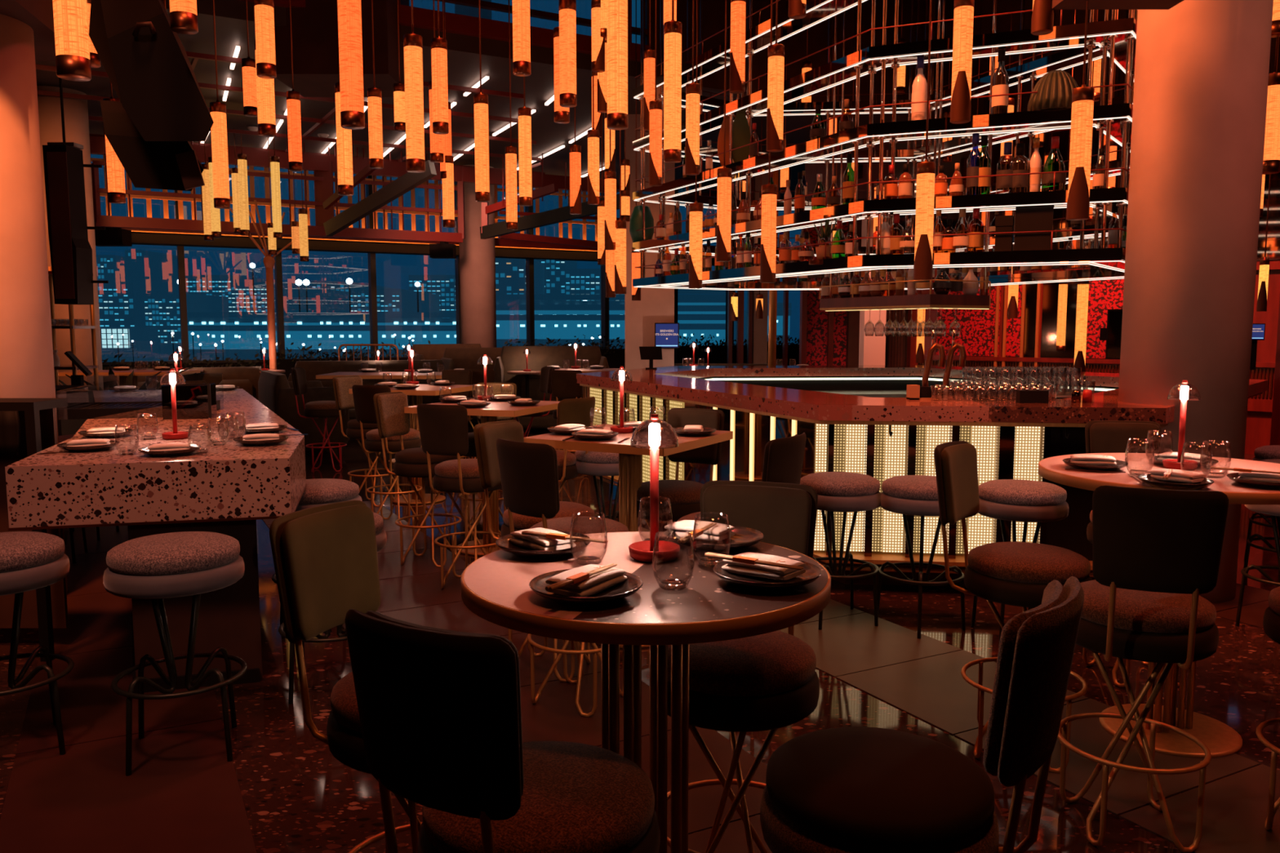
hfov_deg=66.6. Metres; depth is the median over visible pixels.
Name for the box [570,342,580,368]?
table lamp
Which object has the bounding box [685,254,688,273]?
bottle
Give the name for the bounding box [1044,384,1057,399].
glass
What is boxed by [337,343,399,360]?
railing
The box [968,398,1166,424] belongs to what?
countertop
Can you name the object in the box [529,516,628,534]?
seat cushion
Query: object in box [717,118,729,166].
board
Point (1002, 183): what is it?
bottle
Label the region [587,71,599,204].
pendant lamp
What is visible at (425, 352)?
sofa
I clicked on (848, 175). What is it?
bottle
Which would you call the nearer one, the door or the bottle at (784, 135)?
the bottle at (784, 135)
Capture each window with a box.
[102,204,182,364]
[173,190,278,363]
[274,177,372,359]
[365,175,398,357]
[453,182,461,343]
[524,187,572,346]
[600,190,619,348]
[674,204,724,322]
[725,239,734,345]
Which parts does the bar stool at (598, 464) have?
leg, leg, leg, leg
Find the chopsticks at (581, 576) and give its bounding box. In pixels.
[545,563,617,591]
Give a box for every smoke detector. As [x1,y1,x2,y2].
[247,126,257,131]
[317,133,328,137]
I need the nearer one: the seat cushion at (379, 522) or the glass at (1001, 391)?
the seat cushion at (379, 522)
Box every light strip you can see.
[222,77,231,101]
[230,45,239,69]
[262,119,283,148]
[321,137,336,153]
[383,133,405,156]
[423,102,456,128]
[453,143,474,160]
[463,75,488,96]
[492,109,535,136]
[516,145,564,169]
[544,94,554,105]
[568,127,591,143]
[581,166,604,177]
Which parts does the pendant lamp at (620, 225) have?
wedge plate, lamp shade, cord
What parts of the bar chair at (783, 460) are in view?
backrest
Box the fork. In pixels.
[1128,473,1144,483]
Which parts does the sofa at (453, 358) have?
arm, backrest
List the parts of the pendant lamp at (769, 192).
wedge plate, lamp shade, cord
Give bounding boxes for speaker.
[42,77,108,304]
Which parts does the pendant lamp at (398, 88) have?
cord, lamp shade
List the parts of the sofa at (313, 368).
arm, backrest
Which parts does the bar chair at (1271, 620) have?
hairpin leg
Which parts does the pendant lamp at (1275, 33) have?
lamp shade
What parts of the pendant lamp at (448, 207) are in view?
cord, lamp shade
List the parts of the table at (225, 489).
under trim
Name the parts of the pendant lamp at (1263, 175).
lamp shade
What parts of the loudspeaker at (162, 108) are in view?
handle, plate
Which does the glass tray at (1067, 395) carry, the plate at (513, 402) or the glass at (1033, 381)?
the glass at (1033, 381)
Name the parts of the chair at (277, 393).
backrest, arm, arm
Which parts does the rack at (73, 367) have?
post, post, post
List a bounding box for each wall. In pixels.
[751,172,768,363]
[804,142,888,218]
[806,220,848,365]
[888,0,1279,454]
[1270,297,1279,445]
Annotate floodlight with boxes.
[249,262,255,318]
[295,279,302,318]
[302,279,309,318]
[346,278,352,318]
[414,281,420,318]
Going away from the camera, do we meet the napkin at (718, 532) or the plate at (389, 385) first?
the napkin at (718, 532)
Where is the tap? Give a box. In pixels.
[921,329,966,396]
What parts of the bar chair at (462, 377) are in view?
backrest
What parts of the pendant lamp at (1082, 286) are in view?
wedge plate, lamp shade, cord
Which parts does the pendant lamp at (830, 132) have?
lamp shade, cord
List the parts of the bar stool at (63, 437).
leg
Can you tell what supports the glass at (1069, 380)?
on the glass tray at (1067, 395)
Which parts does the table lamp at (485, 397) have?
stem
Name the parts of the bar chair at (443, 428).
backrest, hairpin leg, hairpin leg, hairpin leg, hairpin leg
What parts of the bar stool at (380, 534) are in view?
leg, leg, leg, leg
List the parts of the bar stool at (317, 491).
leg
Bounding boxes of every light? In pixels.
[496,324,619,326]
[706,377,1112,391]
[831,307,989,311]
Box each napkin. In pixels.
[66,438,110,446]
[86,426,125,433]
[113,366,128,368]
[113,385,135,388]
[148,442,191,451]
[155,366,169,368]
[215,384,235,387]
[242,433,279,440]
[245,422,279,429]
[361,368,376,370]
[377,382,396,384]
[395,383,416,386]
[417,368,432,370]
[435,380,449,382]
[443,395,466,399]
[460,400,486,404]
[493,394,515,398]
[508,527,576,551]
[515,398,532,402]
[545,564,626,597]
[554,423,585,430]
[576,429,613,435]
[590,365,603,367]
[623,421,652,427]
[663,520,734,541]
[684,425,703,431]
[721,551,805,581]
[1070,454,1115,465]
[1147,468,1206,483]
[1157,452,1208,462]
[1237,470,1279,482]
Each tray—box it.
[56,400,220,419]
[947,391,1082,398]
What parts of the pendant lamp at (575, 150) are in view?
cord, lamp shade, wedge plate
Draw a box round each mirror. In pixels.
[888,0,1279,150]
[888,126,1279,271]
[1022,280,1077,357]
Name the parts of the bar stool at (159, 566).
leg, leg, leg, leg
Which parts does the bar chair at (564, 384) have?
backrest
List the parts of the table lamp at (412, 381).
stem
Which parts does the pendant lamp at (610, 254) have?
wedge plate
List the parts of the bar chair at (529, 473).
backrest, hairpin leg, hairpin leg, hairpin leg, hairpin leg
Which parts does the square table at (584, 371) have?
tube leg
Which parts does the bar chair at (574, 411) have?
hairpin leg, backrest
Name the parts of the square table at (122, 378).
tube leg, tube leg, tube leg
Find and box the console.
[0,398,68,662]
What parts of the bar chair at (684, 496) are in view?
hairpin leg, backrest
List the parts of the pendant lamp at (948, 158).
lamp shade, cord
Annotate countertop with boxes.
[576,373,870,420]
[579,365,714,378]
[678,364,932,376]
[852,397,989,422]
[918,364,1250,386]
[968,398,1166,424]
[1062,379,1268,423]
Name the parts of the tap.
handle, handle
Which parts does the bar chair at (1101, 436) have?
hairpin leg, hairpin leg, backrest, hairpin leg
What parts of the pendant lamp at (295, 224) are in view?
cord, lamp shade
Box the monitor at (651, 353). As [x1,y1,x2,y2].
[639,346,662,368]
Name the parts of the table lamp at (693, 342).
stem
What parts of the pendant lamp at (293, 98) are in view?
cord, lamp shade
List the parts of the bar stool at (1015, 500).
leg, leg, leg, leg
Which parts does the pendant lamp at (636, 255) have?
lamp shade, cord, wedge plate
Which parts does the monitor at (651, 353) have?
panel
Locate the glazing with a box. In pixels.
[239,0,648,62]
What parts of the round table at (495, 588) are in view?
tube leg, tube leg, tube leg, tube leg, tube leg, tube leg, tube leg, tube leg, tube leg, tube leg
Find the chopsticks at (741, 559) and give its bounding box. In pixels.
[704,551,804,570]
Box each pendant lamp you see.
[52,0,91,81]
[86,0,100,67]
[102,80,126,204]
[169,0,198,34]
[200,141,213,240]
[208,156,221,237]
[209,0,230,208]
[231,128,240,233]
[237,128,249,235]
[241,0,257,116]
[253,0,276,79]
[254,38,276,137]
[266,137,276,254]
[270,137,282,238]
[286,0,302,171]
[290,171,299,253]
[297,171,309,262]
[334,82,353,195]
[337,0,364,129]
[367,0,383,168]
[393,0,405,132]
[403,0,425,173]
[428,0,444,163]
[431,0,448,134]
[440,0,451,179]
[442,0,454,227]
[473,0,489,202]
[505,0,517,230]
[512,0,530,76]
[518,76,532,206]
[553,26,569,124]
[558,0,577,107]
[569,106,581,214]
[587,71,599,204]
[591,0,604,72]
[591,71,602,137]
[597,40,607,112]
[597,137,605,265]
[600,0,607,39]
[604,112,615,171]
[604,129,616,249]
[605,249,615,297]
[606,0,627,129]
[614,129,626,293]
[621,129,630,222]
[621,158,630,197]
[631,0,640,300]
[643,0,655,130]
[648,0,662,186]
[663,0,676,23]
[663,0,681,163]
[684,0,700,175]
[688,0,702,288]
[715,0,731,262]
[729,0,746,93]
[730,239,737,320]
[739,93,746,199]
[755,115,763,318]
[760,0,777,283]
[766,0,784,152]
[780,0,788,193]
[788,0,806,19]
[801,28,812,102]
[828,16,836,163]
[832,13,839,274]
[851,5,855,169]
[873,180,884,232]
[896,0,906,94]
[913,0,935,279]
[915,289,925,363]
[942,0,951,162]
[950,0,974,124]
[970,0,982,151]
[988,6,998,100]
[1000,0,1014,164]
[1007,0,1025,318]
[1031,0,1053,35]
[1055,9,1075,351]
[1066,0,1094,220]
[1073,9,1096,372]
[1091,9,1101,102]
[1107,9,1118,187]
[1256,36,1279,311]
[1259,174,1265,217]
[1262,36,1279,174]
[1271,0,1279,37]
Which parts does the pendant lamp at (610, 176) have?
wedge plate, lamp shade, cord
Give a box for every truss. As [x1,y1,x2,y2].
[89,128,617,242]
[480,152,619,248]
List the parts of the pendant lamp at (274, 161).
lamp shade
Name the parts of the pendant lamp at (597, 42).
lamp shade, wedge plate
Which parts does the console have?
leg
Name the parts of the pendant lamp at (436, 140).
cord, lamp shade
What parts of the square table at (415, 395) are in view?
tube leg, tube leg, tube leg, tube leg, plate, tube leg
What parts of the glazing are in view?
rail, post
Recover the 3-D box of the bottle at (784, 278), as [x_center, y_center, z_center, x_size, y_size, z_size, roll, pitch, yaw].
[1.558,-1.705,10.454,0.064,0.310,0.066,4,7,32]
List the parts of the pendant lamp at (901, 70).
lamp shade, cord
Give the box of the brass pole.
[768,169,778,365]
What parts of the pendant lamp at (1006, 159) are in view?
lamp shade, cord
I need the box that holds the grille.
[46,151,75,298]
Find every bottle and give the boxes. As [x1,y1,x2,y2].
[53,350,60,366]
[653,253,662,276]
[655,214,666,238]
[662,246,671,275]
[666,212,673,236]
[669,248,679,275]
[673,201,681,235]
[679,244,686,274]
[682,146,688,177]
[685,212,689,232]
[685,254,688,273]
[702,203,708,227]
[702,240,705,271]
[704,199,714,226]
[705,140,712,169]
[705,240,711,271]
[713,213,716,227]
[714,245,724,270]
[724,250,734,269]
[731,182,737,224]
[736,192,750,223]
[736,234,744,268]
[743,233,751,267]
[749,123,758,158]
[753,190,761,220]
[753,237,760,264]
[754,234,760,247]
[769,172,773,184]
[775,255,780,281]
[778,231,786,247]
[778,231,791,263]
[782,130,786,148]
[782,261,787,281]
[783,179,791,214]
[786,260,797,281]
[791,234,802,262]
[794,172,804,213]
[797,274,808,281]
[798,231,814,262]
[799,227,809,245]
[801,170,807,199]
[807,255,816,278]
[809,105,825,140]
[811,173,826,209]
[814,272,823,281]
[817,225,821,246]
[818,227,831,259]
[821,273,832,298]
[826,176,840,207]
[831,220,845,258]
[831,272,840,293]
[836,271,841,281]
[838,98,853,132]
[838,271,850,297]
[841,270,850,280]
[842,153,853,204]
[844,224,857,257]
[849,271,862,297]
[857,162,863,178]
[858,268,871,297]
[860,254,865,279]
[869,267,882,296]
[871,269,875,279]
[872,226,877,246]
[875,168,883,198]
[875,212,890,254]
[880,267,886,279]
[880,268,895,296]
[884,164,897,199]
[888,213,904,253]
[890,268,897,279]
[895,266,904,295]
[897,164,912,198]
[899,217,915,248]
[902,266,907,280]
[906,266,915,294]
[911,57,927,120]
[915,281,933,294]
[932,266,940,279]
[933,209,942,253]
[933,266,951,294]
[934,164,947,196]
[942,218,955,253]
[944,266,949,274]
[948,266,962,278]
[949,163,964,195]
[950,266,963,294]
[952,208,968,247]
[961,248,968,277]
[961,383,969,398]
[962,265,979,295]
[966,133,980,195]
[966,208,984,252]
[973,265,977,276]
[977,134,991,194]
[977,265,989,276]
[979,265,988,295]
[989,210,999,236]
[989,245,998,275]
[991,49,1008,114]
[995,142,1013,193]
[1000,264,1007,275]
[1008,142,1029,193]
[1008,264,1018,269]
[1019,265,1031,273]
[1028,137,1041,191]
[1031,265,1041,272]
[1041,136,1066,191]
[1041,263,1052,271]
[1052,241,1068,271]
[1064,237,1075,270]
[1070,220,1080,227]
[1078,239,1089,265]
[1089,240,1100,268]
[1092,155,1104,188]
[1094,147,1104,188]
[1107,206,1118,248]
[1121,217,1127,248]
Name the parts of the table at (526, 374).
leg, plate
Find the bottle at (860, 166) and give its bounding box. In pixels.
[857,162,863,178]
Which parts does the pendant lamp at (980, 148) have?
cord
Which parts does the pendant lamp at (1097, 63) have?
lamp shade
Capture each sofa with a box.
[115,366,262,400]
[287,360,445,422]
[409,343,481,359]
[440,347,502,422]
[493,346,608,428]
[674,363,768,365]
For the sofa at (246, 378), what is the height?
1.000 m
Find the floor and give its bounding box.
[0,421,1279,852]
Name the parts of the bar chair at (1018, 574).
backrest, hairpin leg, hairpin leg, hairpin leg, hairpin leg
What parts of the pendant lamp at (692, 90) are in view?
wedge plate, lamp shade, cord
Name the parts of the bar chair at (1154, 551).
hairpin leg, hairpin leg, hairpin leg, backrest, hairpin leg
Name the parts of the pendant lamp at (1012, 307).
wedge plate, lamp shade, cord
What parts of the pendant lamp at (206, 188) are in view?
lamp shade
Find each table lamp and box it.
[160,368,188,439]
[168,351,183,383]
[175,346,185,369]
[259,347,268,370]
[373,349,382,360]
[404,343,414,372]
[405,348,418,384]
[477,354,493,400]
[523,348,531,371]
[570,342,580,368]
[609,366,633,433]
[628,413,679,563]
[688,342,697,365]
[704,346,711,365]
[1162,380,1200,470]
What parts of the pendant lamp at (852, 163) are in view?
cord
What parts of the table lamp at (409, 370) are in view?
stem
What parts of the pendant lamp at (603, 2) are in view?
lamp shade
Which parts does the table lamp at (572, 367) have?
stem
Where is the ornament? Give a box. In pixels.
[1026,70,1078,111]
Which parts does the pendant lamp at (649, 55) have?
wedge plate, lamp shade, cord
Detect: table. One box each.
[4,388,306,693]
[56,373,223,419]
[57,369,200,390]
[259,369,284,373]
[315,372,441,463]
[348,384,475,504]
[404,398,559,555]
[461,531,831,852]
[506,370,541,433]
[524,423,733,648]
[540,368,620,450]
[1038,453,1279,758]
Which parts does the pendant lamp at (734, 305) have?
wedge plate, lamp shade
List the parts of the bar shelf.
post, post, post, post, post, post, post, post, post, post, post, post, post, guard rail, post, post, guard rail, post, guard rail, guard rail, guard rail, post, post, post, post, post, post, post, post, post, post, post, post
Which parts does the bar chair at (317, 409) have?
backrest, hairpin leg, hairpin leg, hairpin leg, hairpin leg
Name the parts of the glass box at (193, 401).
panel, corner post, panel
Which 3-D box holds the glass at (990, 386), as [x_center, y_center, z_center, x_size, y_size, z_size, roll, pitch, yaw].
[2.164,-0.218,6.114,0.080,0.090,0.078,0,6,0]
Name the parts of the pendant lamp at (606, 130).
wedge plate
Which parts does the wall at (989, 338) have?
paper panel, paper panel, dado rail, paper panel, cap rail, rail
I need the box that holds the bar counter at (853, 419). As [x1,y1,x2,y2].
[576,364,1268,587]
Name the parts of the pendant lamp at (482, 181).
cord, lamp shade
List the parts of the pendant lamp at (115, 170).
cord, lamp shade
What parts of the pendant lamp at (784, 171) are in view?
lamp shade, cord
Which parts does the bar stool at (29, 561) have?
leg, leg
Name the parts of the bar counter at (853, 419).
led panel, led panel, led panel, led panel, led panel, led panel, led panel, mirror panel, mirror panel, mirror panel, mirror panel, mirror panel, mirror panel, led panel, led panel, foot rail, led panel, led panel, led panel, led panel, led panel, led panel, led panel, led panel, dark panel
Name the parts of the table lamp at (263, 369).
stem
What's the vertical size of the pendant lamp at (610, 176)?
4.173 m
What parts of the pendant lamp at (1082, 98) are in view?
wedge plate, lamp shade, cord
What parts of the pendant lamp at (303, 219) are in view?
cord, lamp shade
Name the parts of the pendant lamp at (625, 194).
cord, lamp shade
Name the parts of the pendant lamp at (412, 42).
cord, lamp shade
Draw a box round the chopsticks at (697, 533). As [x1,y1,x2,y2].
[677,522,716,543]
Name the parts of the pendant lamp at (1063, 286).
lamp shade, cord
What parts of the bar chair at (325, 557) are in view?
backrest, hairpin leg, hairpin leg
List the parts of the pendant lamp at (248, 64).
cord, lamp shade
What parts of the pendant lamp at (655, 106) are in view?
wedge plate, cord, lamp shade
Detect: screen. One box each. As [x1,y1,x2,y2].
[64,351,93,385]
[90,155,604,241]
[654,322,679,348]
[1099,309,1122,359]
[1249,323,1265,369]
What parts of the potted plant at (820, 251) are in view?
pot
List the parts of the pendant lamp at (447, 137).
cord, lamp shade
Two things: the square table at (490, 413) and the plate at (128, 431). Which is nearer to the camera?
the plate at (128, 431)
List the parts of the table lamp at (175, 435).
stem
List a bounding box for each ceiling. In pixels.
[0,0,55,61]
[35,0,911,199]
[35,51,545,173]
[644,0,954,119]
[1051,0,1183,9]
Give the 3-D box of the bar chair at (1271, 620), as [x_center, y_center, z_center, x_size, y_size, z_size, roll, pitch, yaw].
[2.234,0.725,2.989,0.443,1.149,0.564,-4,7,-33]
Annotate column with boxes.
[0,13,67,593]
[36,85,103,390]
[454,0,496,347]
[624,114,675,369]
[858,217,888,365]
[1118,0,1273,603]
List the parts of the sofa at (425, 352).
arm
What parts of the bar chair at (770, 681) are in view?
hairpin leg, hairpin leg, hairpin leg, hairpin leg, backrest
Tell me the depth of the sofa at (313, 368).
14.42 m
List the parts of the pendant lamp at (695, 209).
wedge plate, lamp shade, cord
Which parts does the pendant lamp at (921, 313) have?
wedge plate, lamp shade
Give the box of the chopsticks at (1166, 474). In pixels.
[1162,469,1172,479]
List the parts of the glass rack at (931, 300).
plate, rail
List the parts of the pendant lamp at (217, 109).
cord, lamp shade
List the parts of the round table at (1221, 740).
tube leg, tube leg, tube leg, plate, tube leg, tube leg, tube leg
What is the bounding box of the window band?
[189,321,456,337]
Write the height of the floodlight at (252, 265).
10.772 m
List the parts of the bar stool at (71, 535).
leg, leg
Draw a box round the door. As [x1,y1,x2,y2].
[884,289,907,365]
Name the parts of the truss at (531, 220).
post, rod, rod, rail, rail, rod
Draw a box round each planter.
[102,349,269,390]
[275,340,430,380]
[504,334,625,368]
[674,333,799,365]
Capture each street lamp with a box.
[171,332,174,360]
[191,332,194,360]
[221,339,223,359]
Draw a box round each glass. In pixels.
[864,308,874,336]
[874,308,884,336]
[884,308,894,336]
[890,309,901,336]
[897,307,909,336]
[906,309,916,336]
[911,307,922,336]
[917,308,928,336]
[923,307,934,336]
[930,385,943,400]
[931,307,942,336]
[934,307,946,336]
[941,385,955,400]
[947,384,959,399]
[948,379,960,392]
[949,307,960,336]
[952,385,965,400]
[953,380,965,393]
[956,384,969,399]
[958,381,970,395]
[962,366,973,379]
[963,385,977,400]
[967,367,978,380]
[967,380,979,393]
[968,384,981,399]
[972,367,984,381]
[972,381,984,395]
[973,385,987,400]
[975,366,987,379]
[978,384,991,399]
[980,367,992,380]
[980,380,992,393]
[985,385,998,400]
[986,367,998,381]
[986,381,998,395]
[989,366,1000,379]
[989,379,1001,392]
[989,384,1003,399]
[994,367,1006,380]
[994,380,1006,393]
[995,385,1009,400]
[1000,368,1012,381]
[1000,381,1012,395]
[1001,384,1013,399]
[1002,366,1014,379]
[1002,379,1013,392]
[1006,385,1020,400]
[1008,367,1020,380]
[1008,380,1020,393]
[1013,368,1026,381]
[1013,381,1026,394]
[1016,366,1028,379]
[1016,379,1027,390]
[1021,367,1034,380]
[1021,380,1034,390]
[1026,368,1039,381]
[1026,381,1039,390]
[1029,366,1041,379]
[1035,367,1047,380]
[1035,380,1047,390]
[1039,385,1053,400]
[1040,367,1053,381]
[1040,381,1053,395]
[1043,366,1055,379]
[1043,379,1055,392]
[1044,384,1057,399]
[1048,367,1061,380]
[1048,380,1061,393]
[1054,367,1067,381]
[1054,381,1067,395]
[1056,366,1068,379]
[1056,379,1068,392]
[1062,367,1075,380]
[1062,380,1075,393]
[1068,367,1081,381]
[1068,381,1081,394]
[1069,379,1082,392]
[1075,380,1088,389]
[1082,381,1095,393]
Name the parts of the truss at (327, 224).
post, rod, rod, rod, rod, rail, rail, rod, rod, plate, rod, rod, rod, rod, rod, rod, rod, rod, rod, post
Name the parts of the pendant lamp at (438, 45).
cord, lamp shade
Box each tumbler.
[114,424,139,454]
[136,413,158,439]
[145,375,157,391]
[187,422,212,453]
[207,417,229,445]
[217,413,239,441]
[225,411,245,437]
[471,383,484,399]
[569,511,608,565]
[589,407,606,429]
[637,496,672,541]
[652,529,694,591]
[692,513,730,567]
[1124,438,1154,475]
[1145,430,1173,464]
[1180,442,1212,478]
[1200,440,1231,478]
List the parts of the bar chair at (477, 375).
backrest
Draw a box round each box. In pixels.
[161,383,217,419]
[994,215,1014,251]
[1013,203,1053,250]
[1015,390,1048,403]
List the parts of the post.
arm, arm, arm, arm, arm, arm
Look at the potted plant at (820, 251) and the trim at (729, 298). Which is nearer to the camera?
the potted plant at (820, 251)
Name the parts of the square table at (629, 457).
tube leg, plate, tube leg, tube leg, tube leg, tube leg, tube leg, tube leg, tube leg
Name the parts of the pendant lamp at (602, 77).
wedge plate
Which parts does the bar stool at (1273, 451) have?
leg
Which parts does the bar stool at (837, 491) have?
leg, leg, leg, leg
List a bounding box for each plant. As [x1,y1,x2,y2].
[58,364,197,390]
[813,219,836,259]
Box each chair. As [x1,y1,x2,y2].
[257,370,349,454]
[269,500,422,852]
[290,367,346,472]
[332,375,396,506]
[344,608,659,852]
[351,384,422,525]
[373,391,462,567]
[416,404,502,589]
[432,369,472,480]
[457,382,516,533]
[464,368,494,458]
[473,419,595,682]
[496,438,628,717]
[514,366,555,437]
[550,369,587,476]
[555,396,595,493]
[636,408,724,530]
[666,480,819,852]
[676,432,806,521]
[760,576,1084,852]
[933,440,1092,773]
[1057,485,1229,852]
[1082,420,1179,687]
[1255,586,1279,830]
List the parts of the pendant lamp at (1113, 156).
lamp shade, cord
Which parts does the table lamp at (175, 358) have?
stem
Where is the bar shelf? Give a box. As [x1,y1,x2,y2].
[632,0,1137,290]
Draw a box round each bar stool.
[0,531,74,755]
[57,434,119,540]
[68,527,87,563]
[102,531,247,776]
[271,478,361,622]
[278,512,386,704]
[574,450,618,521]
[800,471,880,630]
[876,475,965,639]
[970,479,1068,645]
[1235,504,1279,626]
[1243,458,1279,568]
[1244,444,1279,571]
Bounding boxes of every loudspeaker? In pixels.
[88,0,213,191]
[94,226,132,246]
[274,0,409,97]
[429,241,456,258]
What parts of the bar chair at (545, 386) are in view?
hairpin leg, hairpin leg, backrest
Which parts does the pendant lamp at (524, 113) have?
cord, lamp shade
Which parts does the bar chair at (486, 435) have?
backrest, hairpin leg, hairpin leg, hairpin leg, hairpin leg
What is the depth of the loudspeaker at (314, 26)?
9.87 m
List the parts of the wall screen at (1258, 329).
frame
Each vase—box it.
[629,205,653,242]
[732,113,751,162]
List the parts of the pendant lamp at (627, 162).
lamp shade, wedge plate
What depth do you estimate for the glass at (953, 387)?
5.97 m
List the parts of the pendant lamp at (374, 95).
cord, lamp shade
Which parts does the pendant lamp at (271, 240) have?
cord, lamp shade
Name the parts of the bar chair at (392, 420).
backrest, hairpin leg, hairpin leg, hairpin leg, hairpin leg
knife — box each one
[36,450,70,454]
[617,437,631,443]
[1064,468,1125,472]
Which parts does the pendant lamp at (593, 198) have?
wedge plate, lamp shade, cord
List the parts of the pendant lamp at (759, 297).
wedge plate, lamp shade, cord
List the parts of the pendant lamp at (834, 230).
cord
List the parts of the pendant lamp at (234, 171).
cord, lamp shade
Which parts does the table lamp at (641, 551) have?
stem, knob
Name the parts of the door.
handle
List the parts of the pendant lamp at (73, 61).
lamp shade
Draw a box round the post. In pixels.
[229,200,292,369]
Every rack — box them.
[48,266,98,390]
[819,0,997,311]
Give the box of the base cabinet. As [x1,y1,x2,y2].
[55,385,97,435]
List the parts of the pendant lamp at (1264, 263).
wedge plate, lamp shade, cord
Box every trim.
[94,222,778,257]
[102,361,269,368]
[131,230,714,256]
[617,186,783,199]
[727,181,733,363]
[736,179,744,363]
[746,176,754,363]
[782,166,790,365]
[799,227,808,364]
[826,222,835,365]
[845,219,862,365]
[906,226,919,365]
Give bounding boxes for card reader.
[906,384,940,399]
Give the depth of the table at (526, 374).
14.78 m
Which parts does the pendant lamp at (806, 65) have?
lamp shade, cord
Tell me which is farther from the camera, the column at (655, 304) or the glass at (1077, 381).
the column at (655, 304)
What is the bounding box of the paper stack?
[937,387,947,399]
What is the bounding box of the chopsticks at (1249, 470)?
[1210,466,1279,474]
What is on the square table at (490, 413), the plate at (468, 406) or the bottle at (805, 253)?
the plate at (468, 406)
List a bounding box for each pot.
[1071,389,1080,403]
[1082,389,1092,402]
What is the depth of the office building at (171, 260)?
198.15 m
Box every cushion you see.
[0,531,64,572]
[106,531,239,575]
[137,381,161,390]
[177,380,207,383]
[218,379,253,396]
[298,478,359,504]
[304,400,337,409]
[320,380,333,386]
[330,671,361,733]
[346,418,377,429]
[349,404,409,418]
[362,379,391,385]
[365,428,419,440]
[373,512,383,533]
[395,447,457,464]
[406,378,434,404]
[422,741,654,852]
[434,458,479,478]
[467,432,475,445]
[502,501,595,529]
[521,377,551,400]
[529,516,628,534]
[543,409,554,413]
[555,450,577,466]
[561,386,586,399]
[574,450,618,463]
[636,480,703,504]
[667,630,816,697]
[676,511,700,521]
[765,726,994,852]
[800,471,879,496]
[881,475,937,500]
[967,542,1090,583]
[978,479,1066,506]
[1080,579,1216,634]
[1089,510,1092,523]
[1253,444,1279,459]
[1259,458,1279,463]
[1267,586,1279,615]
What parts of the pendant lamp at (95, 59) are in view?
lamp shade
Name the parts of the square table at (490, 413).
plate, tube leg, tube leg, tube leg, tube leg, tube leg, tube leg, tube leg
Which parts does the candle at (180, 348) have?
stem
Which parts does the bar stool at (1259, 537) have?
leg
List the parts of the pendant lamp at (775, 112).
wedge plate, lamp shade, cord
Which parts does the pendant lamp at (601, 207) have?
lamp shade, cord, wedge plate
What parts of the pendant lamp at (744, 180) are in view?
lamp shade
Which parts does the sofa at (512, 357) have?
arm, backrest, arm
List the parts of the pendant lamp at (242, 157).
lamp shade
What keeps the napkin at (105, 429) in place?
on the plate at (128, 431)
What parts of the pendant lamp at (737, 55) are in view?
wedge plate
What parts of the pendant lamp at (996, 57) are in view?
lamp shade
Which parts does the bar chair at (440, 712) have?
backrest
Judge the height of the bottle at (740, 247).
0.325 m
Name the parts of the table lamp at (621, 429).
stem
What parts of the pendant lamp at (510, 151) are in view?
cord, lamp shade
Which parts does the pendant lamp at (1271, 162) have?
lamp shade, cord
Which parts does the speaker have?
wall arm, wall arm, wall arm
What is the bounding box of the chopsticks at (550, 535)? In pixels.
[521,530,608,542]
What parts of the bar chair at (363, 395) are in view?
backrest, hairpin leg, hairpin leg, hairpin leg, hairpin leg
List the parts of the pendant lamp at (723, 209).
wedge plate, lamp shade, cord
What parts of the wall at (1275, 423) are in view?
dado rail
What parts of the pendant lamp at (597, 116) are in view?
lamp shade, wedge plate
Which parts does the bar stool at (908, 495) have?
leg, leg, leg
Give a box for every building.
[97,254,169,285]
[97,282,186,326]
[124,249,190,286]
[143,293,229,360]
[186,275,311,296]
[186,311,456,360]
[227,282,349,318]
[311,280,395,291]
[350,288,439,318]
[408,275,456,318]
[495,257,544,294]
[495,294,625,348]
[536,237,577,294]
[564,268,624,294]
[677,288,725,345]
[733,302,791,345]
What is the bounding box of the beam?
[131,231,799,266]
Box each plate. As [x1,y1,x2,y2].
[57,440,119,452]
[78,428,133,438]
[109,386,139,391]
[111,367,131,370]
[137,444,200,457]
[152,367,172,370]
[215,386,239,391]
[232,435,288,445]
[236,424,287,434]
[359,369,378,372]
[374,383,399,387]
[392,385,419,389]
[415,369,434,373]
[430,382,454,386]
[439,397,471,403]
[456,402,490,408]
[489,395,520,401]
[495,530,590,558]
[506,400,540,405]
[528,568,643,605]
[547,426,592,435]
[571,431,618,440]
[587,366,605,368]
[615,424,648,431]
[671,525,764,551]
[673,426,716,436]
[712,558,822,591]
[1062,457,1128,471]
[1137,473,1214,490]
[1151,455,1218,468]
[1226,472,1279,488]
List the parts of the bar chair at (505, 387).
hairpin leg, hairpin leg, hairpin leg, backrest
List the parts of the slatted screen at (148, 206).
rail, rail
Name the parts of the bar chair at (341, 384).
backrest, hairpin leg, hairpin leg, hairpin leg, hairpin leg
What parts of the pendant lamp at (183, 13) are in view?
lamp shade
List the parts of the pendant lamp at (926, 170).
wedge plate, lamp shade, cord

